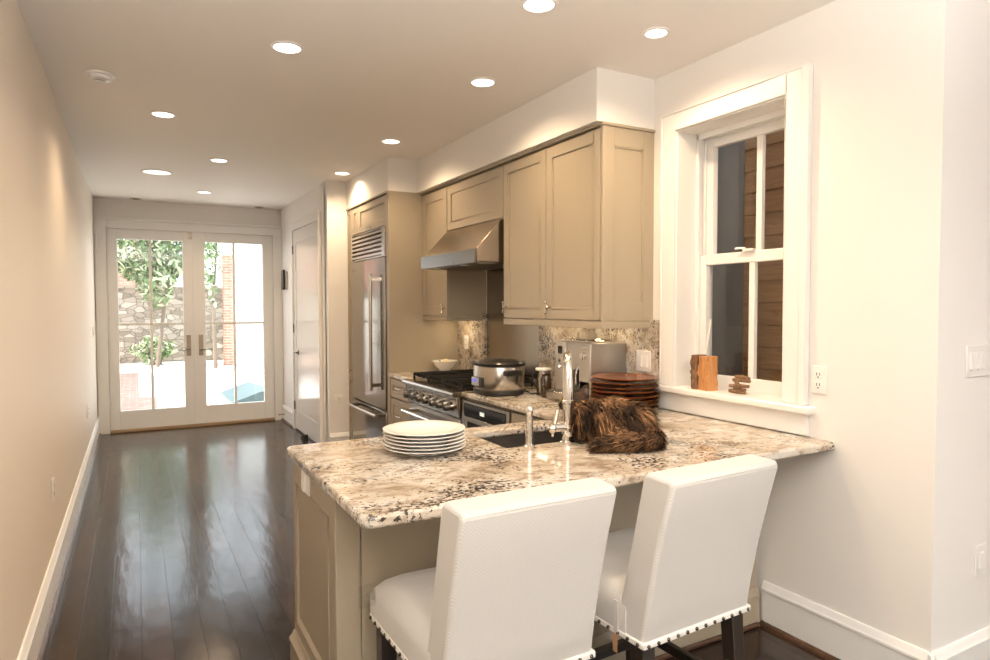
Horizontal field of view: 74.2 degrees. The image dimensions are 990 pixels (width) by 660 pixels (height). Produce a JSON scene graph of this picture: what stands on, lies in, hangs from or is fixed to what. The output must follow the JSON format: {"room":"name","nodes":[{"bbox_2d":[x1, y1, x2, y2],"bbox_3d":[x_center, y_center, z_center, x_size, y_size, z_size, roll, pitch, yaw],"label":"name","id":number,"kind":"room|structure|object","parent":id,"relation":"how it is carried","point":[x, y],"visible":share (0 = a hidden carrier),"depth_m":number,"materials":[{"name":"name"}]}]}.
{"room":"kitchen","nodes":[
{"label":"kitchen","id":0,"kind":"room"},
{"bbox_2d":[0,0,97,659],"bbox_3d":[-1.450,0.058,1.660,0.150,2.722,13.700,-1,2,-29],"label":"wall","id":1,"kind":"structure","parent":0,"point":[48,363],"depth_m":2.98,"materials":[{"name":"beige paint"}]},
{"bbox_2d":[51,477,54,502],"bbox_3d":[-2.313,0.837,3.428,0.010,0.118,0.074,-1,2,-29],"label":"wall outlet","id":2,"kind":"object","parent":1,"relation":"attached to","point":[52,480],"visible":1,"depth_m":3.40,"materials":[{"name":"white plastic"}]},
{"bbox_2d":[17,417,101,659],"bbox_3d":[-1.367,1.314,1.750,0.034,0.205,13.300,-1,2,-29],"label":"baseboard","id":3,"kind":"structure","parent":1,"relation":"attached to","point":[34,645],"depth_m":3.41,"materials":[{"name":"white paint"}]},
{"bbox_2d":[93,198,280,433],"bbox_3d":[-3.139,-0.186,8.407,3.397,2.722,0.160,-1,2,-29],"label":"wall","id":4,"kind":"structure","parent":0,"point":[102,207],"depth_m":7.92,"materials":[{"name":"white paint"}]},
{"bbox_2d":[106,228,196,429],"bbox_3d":[-4.082,-0.011,7.815,0.922,2.357,0.108,-1,2,-29],"label":"door","id":5,"kind":"structure","parent":4,"relation":"in","point":[171,416],"depth_m":7.83,"materials":[{"name":"white paint"}]},
{"bbox_2d":[94,216,283,434],"bbox_3d":[-3.662,-0.060,8.001,2.070,2.503,0.055,-1,2,-29],"label":"door frame","id":6,"kind":"structure","parent":4,"relation":"attached to","point":[101,223],"depth_m":7.72,"materials":[{"name":"white paint"}]},
{"bbox_2d":[193,232,274,422],"bbox_3d":[-3.276,-0.028,8.258,0.930,2.357,0.108,-1,2,-29],"label":"door","id":7,"kind":"structure","parent":4,"relation":"in","point":[235,411],"depth_m":8.27,"materials":[{"name":"white paint"}]},
{"bbox_2d":[281,180,348,441],"bbox_3d":[-1.808,-0.163,7.728,0.920,2.722,2.313,-1,2,-29],"label":"wall","id":8,"kind":"structure","parent":0,"point":[329,197],"depth_m":6.57,"materials":[{"name":"white paint"}]},
{"bbox_2d":[281,270,287,289],"bbox_3d":[-2.678,-0.631,8.279,0.055,0.250,0.280,-1,2,-29],"label":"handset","id":9,"kind":"object","parent":8,"relation":"attached to","point":[284,274],"visible":1,"depth_m":8.16,"materials":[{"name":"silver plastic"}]},
{"bbox_2d":[281,404,292,427],"bbox_3d":[-2.618,1.078,8.259,0.034,0.205,0.640,-1,2,-29],"label":"baseboard","id":10,"kind":"structure","parent":8,"relation":"attached to","point":[287,418],"depth_m":8.23,"materials":[{"name":"white paint"}]},
{"bbox_2d":[292,220,319,442],"bbox_3d":[-2.127,0.017,7.327,0.094,2.355,1.275,-1,2,-29],"label":"door","id":11,"kind":"structure","parent":8,"relation":"in","point":[305,238],"depth_m":7.31,"materials":[{"name":"white paint"}]},
{"bbox_2d":[290,211,323,442],"bbox_3d":[-2.126,-0.019,7.320,0.034,2.464,1.420,-1,2,-29],"label":"door frame","id":12,"kind":"structure","parent":8,"relation":"attached to","point":[316,215],"depth_m":6.74,"materials":[{"name":"white paint"}]},
{"bbox_2d":[335,395,341,406],"bbox_3d":[-1.567,0.711,6.565,0.076,0.120,0.010,-1,2,-29],"label":"wall outlet","id":13,"kind":"object","parent":8,"relation":"attached to","point":[338,398],"visible":1,"depth_m":6.56,"materials":[{"name":"white plastic"}]},
{"bbox_2d":[330,432,348,441],"bbox_3d":[-1.558,1.138,6.572,0.196,0.205,0.034,-1,2,-29],"label":"baseboard","id":14,"kind":"structure","parent":8,"relation":"attached to","point":[335,436],"depth_m":6.57,"materials":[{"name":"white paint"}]},
{"bbox_2d":[17,0,835,209],"bbox_3d":[1.009,-1.406,2.989,5.900,0.100,13.750,-1,2,-29],"label":"ceiling","id":15,"kind":"structure","parent":0,"point":[366,72],"depth_m":3.45,"materials":[{"name":"white paint"}]},
{"bbox_2d":[85,69,114,82],"bbox_3d":[-2.113,-1.351,3.505,0.140,0.039,0.140,-1,2,-29],"label":"smoke detector","id":16,"kind":"object","parent":15,"relation":"attached to","point":[100,76],"visible":1,"depth_m":3.47,"materials":[{"name":"white plastic"}]},
{"bbox_2d":[141,169,172,174],"bbox_3d":[-3.129,-1.458,6.060,0.264,0.007,0.264,-1,2,-29],"label":"recessed light","id":17,"kind":"object","parent":15,"relation":"in","point":[147,171],"visible":1,"depth_m":6.06,"materials":[{"name":"white plastic"}]},
{"bbox_2d":[150,111,175,117],"bbox_3d":[-2.147,-1.393,4.233,0.150,0.007,0.150,-1,2,-29],"label":"recessed light","id":18,"kind":"object","parent":15,"relation":"in","point":[163,114],"visible":1,"depth_m":4.23,"materials":[{"name":"white plastic"}]},
{"bbox_2d":[196,191,210,193],"bbox_3d":[-3.165,-1.497,7.119,0.150,0.007,0.150,-1,2,-29],"label":"recessed light","id":19,"kind":"object","parent":15,"relation":"in","point":[203,192],"visible":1,"depth_m":7.13,"materials":[{"name":"white plastic"}]},
{"bbox_2d":[209,158,227,161],"bbox_3d":[-2.346,-1.442,5.565,0.150,0.007,0.150,-1,2,-29],"label":"recessed light","id":20,"kind":"object","parent":15,"relation":"in","point":[210,159],"visible":1,"depth_m":5.56,"materials":[{"name":"white plastic"}]},
{"bbox_2d":[271,41,302,53],"bbox_3d":[-0.998,-1.355,3.143,0.150,0.007,0.150,-1,2,-29],"label":"recessed light","id":21,"kind":"object","parent":15,"relation":"in","point":[287,47],"visible":1,"depth_m":3.14,"materials":[{"name":"white plastic"}]},
{"bbox_2d":[334,171,349,174],"bbox_3d":[-1.430,-1.463,6.117,0.150,0.007,0.150,-1,2,-29],"label":"recessed light","id":22,"kind":"object","parent":15,"relation":"in","point":[337,172],"visible":1,"depth_m":6.12,"materials":[{"name":"white plastic"}]},
{"bbox_2d":[346,157,416,208],"bbox_3d":[-0.902,-1.331,6.166,0.657,0.276,1.222,-1,2,-29],"label":"soffit","id":23,"kind":"structure","parent":15,"relation":"attached to","point":[391,174],"depth_m":5.59,"materials":[{"name":"white paint"}]},
{"bbox_2d":[381,138,400,143],"bbox_3d":[-0.784,-1.421,4.936,0.150,0.007,0.150,-1,2,-29],"label":"recessed light","id":24,"kind":"object","parent":15,"relation":"in","point":[389,140],"visible":1,"depth_m":4.94,"materials":[{"name":"white plastic"}]},
{"bbox_2d":[470,77,495,86],"bbox_3d":[-0.067,-1.375,3.639,0.150,0.007,0.150,-1,2,-29],"label":"recessed light","id":25,"kind":"object","parent":15,"relation":"in","point":[481,81],"visible":1,"depth_m":3.64,"materials":[{"name":"white plastic"}]},
{"bbox_2d":[417,67,654,192],"bbox_3d":[0.106,-1.276,4.604,0.398,0.276,2.490,-1,2,-29],"label":"soffit","id":26,"kind":"structure","parent":15,"relation":"attached to","point":[597,95],"depth_m":3.82,"materials":[{"name":"white paint"}]},
{"bbox_2d":[521,0,556,12],"bbox_3d":[0.181,-1.341,2.700,0.150,0.007,0.150,-1,2,-29],"label":"recessed light","id":27,"kind":"object","parent":15,"relation":"in","point":[532,6],"visible":1,"depth_m":2.71,"materials":[{"name":"white plastic"}]},
{"bbox_2d":[642,27,669,38],"bbox_3d":[0.734,-1.352,2.982,0.122,0.007,0.122,-1,2,-29],"label":"recessed light","id":28,"kind":"object","parent":15,"relation":"in","point":[654,32],"visible":1,"depth_m":2.98,"materials":[{"name":"white plastic"}]},
{"bbox_2d":[44,420,824,659],"bbox_3d":[1.050,1.396,3.026,5.900,0.060,13.600,-1,2,-29],"label":"floor","id":29,"kind":"structure","parent":0,"point":[183,547],"depth_m":3.93,"materials":[{"name":"brown wood"}]},
{"bbox_2d":[110,417,274,433],"bbox_3d":[-3.704,1.173,8.133,1.847,0.028,0.180,-1,2,-29],"label":"threshold","id":30,"kind":"object","parent":29,"relation":"on","point":[272,418],"visible":0.77,"depth_m":8.03,"materials":[{"name":"brown wood"}]},
{"bbox_2d":[301,434,307,439],"bbox_3d":[-2.126,1.185,7.300,0.050,0.060,0.160,-1,2,-29],"label":"door stop","id":31,"kind":"object","parent":29,"relation":"on","point":[304,437],"visible":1,"depth_m":7.23,"materials":[{"name":"black rubber"}]},
{"bbox_2d":[391,378,410,423],"bbox_3d":[-0.515,0.839,5.505,0.659,0.878,0.440,-1,2,-29],"label":"base cabinet","id":32,"kind":"object","parent":29,"relation":"on","point":[398,402],"visible":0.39,"depth_m":5.39,"materials":[{"name":"beige paint"}]},
{"bbox_2d":[390,369,458,379],"bbox_3d":[-0.498,0.382,5.497,0.657,0.036,0.446,-1,2,-29],"label":"countertop","id":33,"kind":"structure","parent":32,"relation":"on","point":[401,375],"depth_m":5.40,"materials":[{"name":"beige stone"}]},
{"bbox_2d":[432,359,457,370],"bbox_3d":[-0.432,0.310,5.637,0.226,0.096,0.226,-1,2,-29],"label":"bowl","id":34,"kind":"object","parent":33,"relation":"on","point":[442,366],"visible":0.88,"depth_m":5.57,"materials":[{"name":"white ceramic"}]},
{"bbox_2d":[346,190,457,439],"bbox_3d":[-0.913,0.030,6.203,0.686,2.447,1.218,-1,2,-29],"label":"tall cabinet","id":35,"kind":"object","parent":29,"relation":"on","point":[413,342],"visible":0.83,"depth_m":5.61,"materials":[{"name":"beige paint"}]},
{"bbox_2d":[348,226,387,438],"bbox_3d":[-0.963,0.127,6.114,0.603,2.058,0.968,-1,2,-29],"label":"refrigerator","id":36,"kind":"object","parent":35,"relation":"in","point":[368,249],"visible":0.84,"depth_m":5.93,"materials":[{"name":"silver metal"}]},
{"bbox_2d":[401,369,536,423],"bbox_3d":[-0.207,0.772,4.880,0.723,0.876,0.926,-1,2,-29],"label":"range","id":37,"kind":"object","parent":29,"relation":"on","point":[437,395],"visible":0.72,"depth_m":4.70,"materials":[{"name":"grey metal"}]},
{"bbox_2d":[402,378,533,397],"bbox_3d":[-0.204,0.408,4.869,0.685,0.036,0.922,-1,2,-29],"label":"cooktop","id":38,"kind":"object","parent":37,"relation":"in","point":[433,387],"depth_m":4.66,"materials":[{"name":"silver metal"}]},
{"bbox_2d":[369,477,615,659],"bbox_3d":[-0.052,0.906,1.896,0.535,1.006,0.640,-1,2,-30],"label":"counter stool","id":39,"kind":"object","parent":29,"relation":"on","point":[516,575],"visible":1,"depth_m":1.67,"materials":[{"name":"white fabric"}]},
{"bbox_2d":[462,398,543,427],"bbox_3d":[0.330,0.893,3.966,0.662,0.878,1.172,-1,2,-29],"label":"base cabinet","id":40,"kind":"object","parent":29,"relation":"on","point":[516,417],"depth_m":4.02,"materials":[{"name":"silver metal"}]},
{"bbox_2d":[289,461,759,659],"bbox_3d":[0.201,0.936,2.820,1.990,0.880,0.673,-1,2,-29],"label":"base cabinet","id":41,"kind":"object","parent":29,"relation":"on","point":[338,562],"visible":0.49,"depth_m":2.23,"materials":[{"name":"beige paint"}]},
{"bbox_2d":[301,470,309,496],"bbox_3d":[-0.704,0.565,2.419,0.015,0.074,0.122,-1,2,-29],"label":"wall outlet","id":42,"kind":"object","parent":41,"relation":"attached to","point":[305,479],"visible":0.88,"depth_m":2.40,"materials":[{"name":"white plastic"}]},
{"bbox_2d":[287,386,834,528],"bbox_3d":[-0.001,0.465,3.191,2.010,0.036,2.204,-1,2,-29],"label":"countertop","id":43,"kind":"structure","parent":41,"relation":"on","point":[376,486],"depth_m":2.38,"materials":[{"name":"beige stone"}]},
{"bbox_2d":[383,442,465,455],"bbox_3d":[-0.273,0.458,2.552,0.320,0.027,0.320,-1,2,-29],"label":"dinner plate","id":44,"kind":"object","parent":43,"relation":"on","point":[464,444],"visible":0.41,"depth_m":2.46,"materials":[{"name":"white ceramic"}]},
{"bbox_2d":[383,439,465,452],"bbox_3d":[-0.273,0.444,2.549,0.320,0.027,0.320,-1,2,-29],"label":"dinner plate","id":45,"kind":"object","parent":44,"relation":"on","point":[464,441],"visible":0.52,"depth_m":2.46,"materials":[{"name":"white ceramic"}]},
{"bbox_2d":[384,436,465,448],"bbox_3d":[-0.271,0.431,2.549,0.320,0.027,0.320,-1,2,-29],"label":"dinner plate","id":46,"kind":"object","parent":45,"relation":"on","point":[463,438],"visible":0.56,"depth_m":2.46,"materials":[{"name":"white ceramic"}]},
{"bbox_2d":[383,432,465,445],"bbox_3d":[-0.273,0.418,2.550,0.320,0.027,0.320,-1,2,-29],"label":"dinner plate","id":47,"kind":"object","parent":46,"relation":"on","point":[464,433],"visible":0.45,"depth_m":2.46,"materials":[{"name":"white ceramic"}]},
{"bbox_2d":[383,429,464,441],"bbox_3d":[-0.275,0.405,2.549,0.320,0.027,0.320,-1,2,-29],"label":"dinner plate","id":48,"kind":"object","parent":47,"relation":"on","point":[462,431],"visible":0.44,"depth_m":2.46,"materials":[{"name":"white ceramic"}]},
{"bbox_2d":[383,420,464,438],"bbox_3d":[-0.275,0.392,2.548,0.320,0.027,0.320,-1,2,-29],"label":"dinner plate","id":49,"kind":"object","parent":48,"relation":"on","point":[418,429],"visible":0.99,"depth_m":2.58,"materials":[{"name":"white ceramic"}]},
{"bbox_2d":[471,358,555,396],"bbox_3d":[0.132,0.293,4.293,0.569,0.226,0.388,-1,2,-29],"label":"slow cooker","id":50,"kind":"object","parent":43,"relation":"on","point":[495,377],"visible":0.98,"depth_m":4.09,"materials":[{"name":"silver metal"}]},
{"bbox_2d":[482,431,573,447],"bbox_3d":[0.201,0.603,2.898,0.580,0.218,0.395,-1,2,-29],"label":"sink","id":51,"kind":"object","parent":43,"relation":"in","point":[510,441],"visible":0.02,"depth_m":3.06,"materials":[{"name":"grey metal"}]},
{"bbox_2d":[523,405,534,447],"bbox_3d":[0.137,0.384,2.615,0.048,0.168,0.048,-1,2,-29],"label":"sprayer","id":52,"kind":"object","parent":43,"relation":"on","point":[529,409],"visible":1,"depth_m":2.60,"materials":[{"name":"silver metal"}]},
{"bbox_2d":[531,367,550,395],"bbox_3d":[0.301,0.323,4.146,0.117,0.178,0.104,-1,2,-29],"label":"milk frother","id":53,"kind":"object","parent":43,"relation":"on","point":[539,370],"visible":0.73,"depth_m":4.12,"materials":[{"name":"silver plastic"}]},
{"bbox_2d":[541,373,551,397],"bbox_3d":[0.318,0.342,4.041,0.068,0.146,0.102,0,2,-4],"label":"jug","id":54,"kind":"object","parent":43,"relation":"on","point":[546,381],"visible":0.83,"depth_m":4.03,"materials":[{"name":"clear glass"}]},
{"bbox_2d":[547,351,574,443],"bbox_3d":[0.304,0.276,2.755,0.103,0.372,0.253,1,2,24],"label":"kitchen faucet","id":55,"kind":"object","parent":43,"relation":"on","point":[566,426],"visible":0.99,"depth_m":2.68,"materials":[{"name":"silver metal"}]},
{"bbox_2d":[546,337,625,400],"bbox_3d":[0.530,0.235,3.902,0.344,0.371,0.360,-1,2,-29],"label":"espresso machine","id":56,"kind":"object","parent":43,"relation":"on","point":[590,355],"visible":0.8,"depth_m":3.79,"materials":[{"name":"silver metal"}]},
{"bbox_2d":[546,390,562,399],"bbox_3d":[0.439,0.386,3.909,0.185,0.048,0.218,-1,2,-29],"label":"drip tray","id":57,"kind":"object","parent":56,"relation":"on","point":[553,394],"depth_m":3.88,"materials":[{"name":"silver metal"}]},
{"bbox_2d":[561,337,621,342],"bbox_3d":[0.574,0.059,3.913,0.229,0.020,0.300,-1,2,-29],"label":"tray","id":58,"kind":"object","parent":56,"relation":"on","point":[578,339],"depth_m":3.83,"materials":[{"name":"silver metal"}]},
{"bbox_2d":[558,385,668,453],"bbox_3d":[0.491,0.356,2.700,0.412,0.219,0.481,0,2,-1],"label":"fur throw","id":59,"kind":"object","parent":43,"relation":"on","point":[616,424],"visible":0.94,"depth_m":2.61,"materials":[{"name":"brown fur"}]},
{"bbox_3d":[0.701,0.421,3.559,0.368,0.023,0.368,-1,2,-29],"label":"wooden plate","id":60,"kind":"object","parent":43,"relation":"on","visible":0},
{"bbox_2d":[590,399,658,405],"bbox_3d":[0.699,0.398,3.551,0.368,0.024,0.368,0,2,19],"label":"wooden plate","id":61,"kind":"object","parent":60,"relation":"on","point":[652,403],"visible":0.09,"depth_m":3.52,"materials":[{"name":"red wood"}]},
{"bbox_2d":[589,394,657,402],"bbox_3d":[0.698,0.375,3.557,0.368,0.024,0.368,0,2,15],"label":"wooden plate","id":62,"kind":"object","parent":61,"relation":"on","point":[593,395],"visible":0.17,"depth_m":3.54,"materials":[{"name":"red wood"}]},
{"bbox_2d":[591,391,659,399],"bbox_3d":[0.709,0.352,3.554,0.368,0.024,0.368,1,2,12],"label":"wooden plate","id":63,"kind":"object","parent":62,"relation":"on","point":[654,394],"visible":0.54,"depth_m":3.52,"materials":[{"name":"red wood"}]},
{"bbox_2d":[589,387,657,394],"bbox_3d":[0.698,0.330,3.551,0.368,0.024,0.368,1,2,41],"label":"wooden plate","id":64,"kind":"object","parent":63,"relation":"on","point":[596,389],"visible":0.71,"depth_m":3.50,"materials":[{"name":"red wood"}]},
{"bbox_2d":[590,382,658,390],"bbox_3d":[0.703,0.307,3.554,0.368,0.024,0.368,2,3,41],"label":"wooden plate","id":65,"kind":"object","parent":64,"relation":"on","point":[651,386],"visible":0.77,"depth_m":3.50,"materials":[{"name":"red wood"}]},
{"bbox_2d":[589,378,657,386],"bbox_3d":[0.697,0.284,3.554,0.368,0.024,0.368,2,3,40],"label":"wooden plate","id":66,"kind":"object","parent":65,"relation":"on","point":[603,382],"visible":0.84,"depth_m":3.52,"materials":[{"name":"red wood"}]},
{"bbox_2d":[590,373,658,381],"bbox_3d":[0.702,0.261,3.550,0.368,0.024,0.368,-1,2,-23],"label":"wooden plate","id":67,"kind":"object","parent":66,"relation":"on","point":[613,377],"visible":1,"depth_m":3.60,"materials":[{"name":"red wood"}]},
{"bbox_2d":[589,454,777,659],"bbox_3d":[0.509,0.895,2.176,0.491,1.006,0.640,-1,2,-32],"label":"counter stool","id":68,"kind":"object","parent":29,"relation":"on","point":[685,567],"visible":0.77,"depth_m":1.93,"materials":[{"name":"white fabric"}]},
{"bbox_2d":[486,0,984,652],"bbox_3d":[0.462,-0.056,4.694,0.267,2.722,5.189,-1,2,-29],"label":"wall","id":69,"kind":"structure","parent":0,"point":[874,529],"depth_m":2.53,"materials":[{"name":"white paint"}]},
{"bbox_2d":[420,184,485,320],"bbox_3d":[-0.364,-0.626,5.496,0.387,1.086,0.508,-1,2,-29],"label":"upper cabinet","id":70,"kind":"object","parent":69,"relation":"attached to","point":[445,292],"visible":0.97,"depth_m":5.34,"materials":[{"name":"beige paint"}]},
{"bbox_2d":[421,219,503,270],"bbox_3d":[-0.122,-0.612,4.862,0.548,0.310,0.928,-1,2,-29],"label":"range hood","id":71,"kind":"object","parent":69,"relation":"attached to","point":[479,247],"visible":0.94,"depth_m":4.57,"materials":[{"name":"silver metal"}]},
{"bbox_2d":[457,313,486,369],"bbox_3d":[-0.203,0.106,5.596,0.033,0.506,0.539,-1,2,-29],"label":"backsplash","id":72,"kind":"structure","parent":69,"relation":"attached to","point":[476,330],"depth_m":5.58,"materials":[{"name":"beige stone"}]},
{"bbox_2d":[464,335,468,348],"bbox_3d":[-0.248,0.106,5.663,0.010,0.118,0.074,-1,2,-29],"label":"wall outlet","id":73,"kind":"object","parent":72,"relation":"attached to","point":[466,338],"visible":1,"depth_m":5.65,"materials":[{"name":"white plastic"}]},
{"bbox_2d":[445,161,505,230],"bbox_3d":[-0.015,-0.959,4.866,0.368,0.376,0.904,-1,2,-29],"label":"upper cabinet","id":74,"kind":"object","parent":69,"relation":"attached to","point":[478,199],"visible":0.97,"depth_m":4.74,"materials":[{"name":"beige paint"}]},
{"bbox_2d":[487,269,538,379],"bbox_3d":[0.129,-0.116,5.007,0.010,0.980,0.792,-1,2,-29],"label":"backsplash","id":75,"kind":"structure","parent":69,"relation":"attached to","point":[521,342],"depth_m":5.11,"materials":[{"name":"silver metal"}]},
{"bbox_2d":[502,121,655,328],"bbox_3d":[0.455,-0.571,4.005,0.389,1.091,1.082,-1,2,-29],"label":"upper cabinet","id":76,"kind":"object","parent":69,"relation":"attached to","point":[579,210],"visible":1,"depth_m":3.64,"materials":[{"name":"beige paint"}]},
{"bbox_2d":[539,320,659,405],"bbox_3d":[0.610,0.168,4.134,0.018,0.486,1.208,-1,2,-29],"label":"backsplash","id":77,"kind":"structure","parent":69,"relation":"attached to","point":[644,339],"depth_m":3.89,"materials":[{"name":"beige stone"}]},
{"bbox_2d":[636,350,650,371],"bbox_3d":[0.834,0.175,3.692,0.015,0.118,0.118,-1,2,-29],"label":"light switch","id":78,"kind":"object","parent":77,"relation":"attached to","point":[643,358],"visible":1,"depth_m":3.69,"materials":[{"name":"white plastic"}]},
{"bbox_2d":[657,63,815,435],"bbox_3d":[1.233,-0.351,3.222,0.322,1.580,0.934,-1,2,-29],"label":"window","id":79,"kind":"structure","parent":69,"relation":"in","point":[692,136],"depth_m":3.27,"materials":[{"name":"white paint"}]},
{"bbox_2d":[690,354,717,390],"bbox_3d":[1.073,0.217,3.360,0.097,0.175,0.142,-1,2,-29],"label":"wood block","id":80,"kind":"object","parent":79,"relation":"on","point":[704,370],"visible":1,"depth_m":3.31,"materials":[{"name":"brown wood"}]},
{"bbox_2d":[705,319,711,355],"bbox_3d":[1.110,0.122,3.442,0.065,0.361,0.009,-1,2,-18],"label":"blind wand","id":81,"kind":"object","parent":79,"relation":"on","point":[710,319],"visible":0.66,"depth_m":3.44,"materials":[{"name":"white plastic"}]},
{"bbox_2d":[728,375,750,393],"bbox_3d":[1.185,0.264,3.172,0.065,0.094,0.140,-1,2,-29],"label":"stack","id":82,"kind":"object","parent":79,"relation":"on","point":[738,388],"visible":1,"depth_m":3.16,"materials":[{"name":"brown wood"}]},
{"bbox_2d":[811,365,827,394],"bbox_3d":[1.369,0.211,2.767,0.010,0.118,0.074,-1,2,-29],"label":"wall outlet","id":83,"kind":"object","parent":69,"relation":"attached to","point":[818,373],"visible":1,"depth_m":2.76,"materials":[{"name":"white plastic"}]},
{"bbox_2d":[815,371,821,378],"bbox_3d":[1.366,0.189,2.765,0.004,0.032,0.034,-1,2,-29],"label":"socket","id":84,"kind":"object","parent":83,"relation":"attached to","point":[818,374],"depth_m":2.76,"materials":[{"name":"white plastic"}]},
{"bbox_2d":[815,381,821,388],"bbox_3d":[1.367,0.233,2.767,0.004,0.032,0.034,-1,2,-29],"label":"socket","id":85,"kind":"object","parent":83,"relation":"attached to","point":[818,384],"depth_m":2.76,"materials":[{"name":"grey plastic"}]},
{"bbox_2d":[759,580,936,659],"bbox_3d":[1.413,1.275,2.705,0.034,0.205,0.745,-1,2,-29],"label":"baseboard","id":86,"kind":"structure","parent":69,"relation":"attached to","point":[829,634],"depth_m":2.75,"materials":[{"name":"white paint"}]},
{"bbox_2d":[969,0,989,634],"bbox_3d":[2.886,-0.004,3.159,2.500,2.722,0.160,-1,2,-29],"label":"wall","id":87,"kind":"structure","parent":0,"point":[979,586],"depth_m":2.52,"materials":[{"name":"white paint"}]},
{"bbox_2d":[928,626,989,659],"bbox_3d":[2.744,1.261,3.014,2.637,0.205,0.034,-1,2,-29],"label":"baseboard","id":88,"kind":"structure","parent":87,"relation":"attached to","point":[975,646],"depth_m":2.50,"materials":[{"name":"white paint"}]},
{"bbox_2d":[965,344,989,377],"bbox_3d":[1.835,0.118,2.485,0.165,0.122,0.015,-1,2,-29],"label":"light switch","id":89,"kind":"object","parent":87,"relation":"attached to","point":[976,356],"visible":1,"depth_m":2.48,"materials":[{"name":"white plastic"}]},
{"bbox_2d":[974,543,985,576],"bbox_3d":[1.889,0.894,2.542,0.076,0.124,0.015,-1,2,-29],"label":"wall outlet","id":90,"kind":"object","parent":87,"relation":"attached to","point":[980,550],"visible":1,"depth_m":2.53,"materials":[{"name":"white plastic"}]},
{"label":"outside","id":91,"kind":"structure","parent":0,"visible":0},
{"bbox_2d":[118,240,152,285],"bbox_3d":[-15.194,-2.078,22.683,6.300,5.700,3.500,-1,2,-29],"label":"brick house","id":92,"kind":"structure","parent":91,"point":[121,281],"depth_m":22.17,"materials":[{"name":"beige brick"}]},
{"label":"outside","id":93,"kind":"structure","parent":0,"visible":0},
{"bbox_2d":[120,363,157,410],"bbox_3d":[-10.455,1.138,13.130,6.280,0.155,15.000,-1,2,-29],"label":"brick path","id":94,"kind":"structure","parent":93,"point":[130,399],"depth_m":11.78,"materials":[{"name":"brick"}]},
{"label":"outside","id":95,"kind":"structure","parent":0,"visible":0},
{"bbox_2d":[220,243,228,286],"bbox_3d":[-8.129,-3.161,27.332,6.400,7.500,4.500,-1,2,-29],"label":"house","id":96,"kind":"structure","parent":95,"point":[224,249],"depth_m":26.84,"materials":[{"name":"white concrete"}]},
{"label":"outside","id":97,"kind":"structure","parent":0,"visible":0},
{"bbox_2d":[138,360,263,407],"bbox_3d":[-3.989,1.000,16.683,8.960,0.150,15.000,-1,2,-29],"label":"patio","id":98,"kind":"structure","parent":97,"point":[169,378],"depth_m":13.55,"materials":[{"name":"white concrete"}]},
{"bbox_2d":[117,239,182,366],"bbox_3d":[-8.528,-1.401,16.474,2.312,4.690,1.755,-1,2,-29],"label":"tree","id":99,"kind":"object","parent":98,"relation":"on","point":[163,265],"visible":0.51,"depth_m":16.19,"materials":[{"name":"green plant"}]},
{"bbox_2d":[128,335,176,364],"bbox_3d":[-8.992,0.526,17.202,1.174,0.822,0.784,-1,2,-29],"label":"shrub","id":100,"kind":"object","parent":98,"relation":"on","point":[167,350],"visible":0.81,"depth_m":17.11,"materials":[{"name":"green plant"}]},
{"bbox_2d":[118,286,222,363],"bbox_3d":[-7.664,-0.174,19.130,13.000,2.130,0.600,-1,2,-29],"label":"wall","id":101,"kind":"structure","parent":98,"relation":"on","point":[132,309],"depth_m":17.98,"materials":[{"name":"stone"}]},
{"bbox_2d":[204,242,223,368],"bbox_3d":[-6.915,-0.962,16.019,0.622,3.831,0.690,-1,2,-29],"label":"tree","id":102,"kind":"object","parent":98,"relation":"on","point":[210,278],"visible":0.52,"depth_m":16.02,"materials":[{"name":"green plant"}]},
{"bbox_2d":[220,254,233,364],"bbox_3d":[-6.973,-0.497,17.101,0.290,2.920,0.360,-1,2,-29],"label":"brick pier","id":103,"kind":"structure","parent":98,"relation":"on","point":[227,286],"depth_m":16.97,"materials":[{"name":"beige brick"}]},
{"bbox_2d":[221,382,263,402],"bbox_3d":[-3.969,1.035,10.928,0.970,0.200,1.500,-1,2,-29],"label":"hatch","id":104,"kind":"object","parent":98,"relation":"on","point":[247,391],"visible":0.53,"depth_m":10.56,"materials":[{"name":"teal"}]},
{"bbox_2d":[228,243,263,364],"bbox_3d":[-4.170,-0.772,19.290,6.700,3.300,1.350,-1,2,-29],"label":"wall","id":105,"kind":"structure","parent":98,"relation":"on","point":[248,257],"depth_m":17.25,"materials":[{"name":"white"}]},
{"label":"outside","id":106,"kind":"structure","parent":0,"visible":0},
{"bbox_2d":[742,130,784,381],"bbox_3d":[1.105,-1.234,5.475,0.064,5.217,6.600,-1,2,-29],"label":"wall","id":107,"kind":"structure","parent":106,"point":[770,273],"depth_m":4.24,"materials":[{"name":"brown wood"}]},
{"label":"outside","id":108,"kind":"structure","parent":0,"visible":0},
{"bbox_2d":[712,141,744,375],"bbox_3d":[1.317,-1.130,4.214,0.770,5.100,0.060,-1,2,-29],"label":"wall","id":109,"kind":"structure","parent":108,"point":[727,305],"depth_m":4.33,"materials":[{"name":"grey"}]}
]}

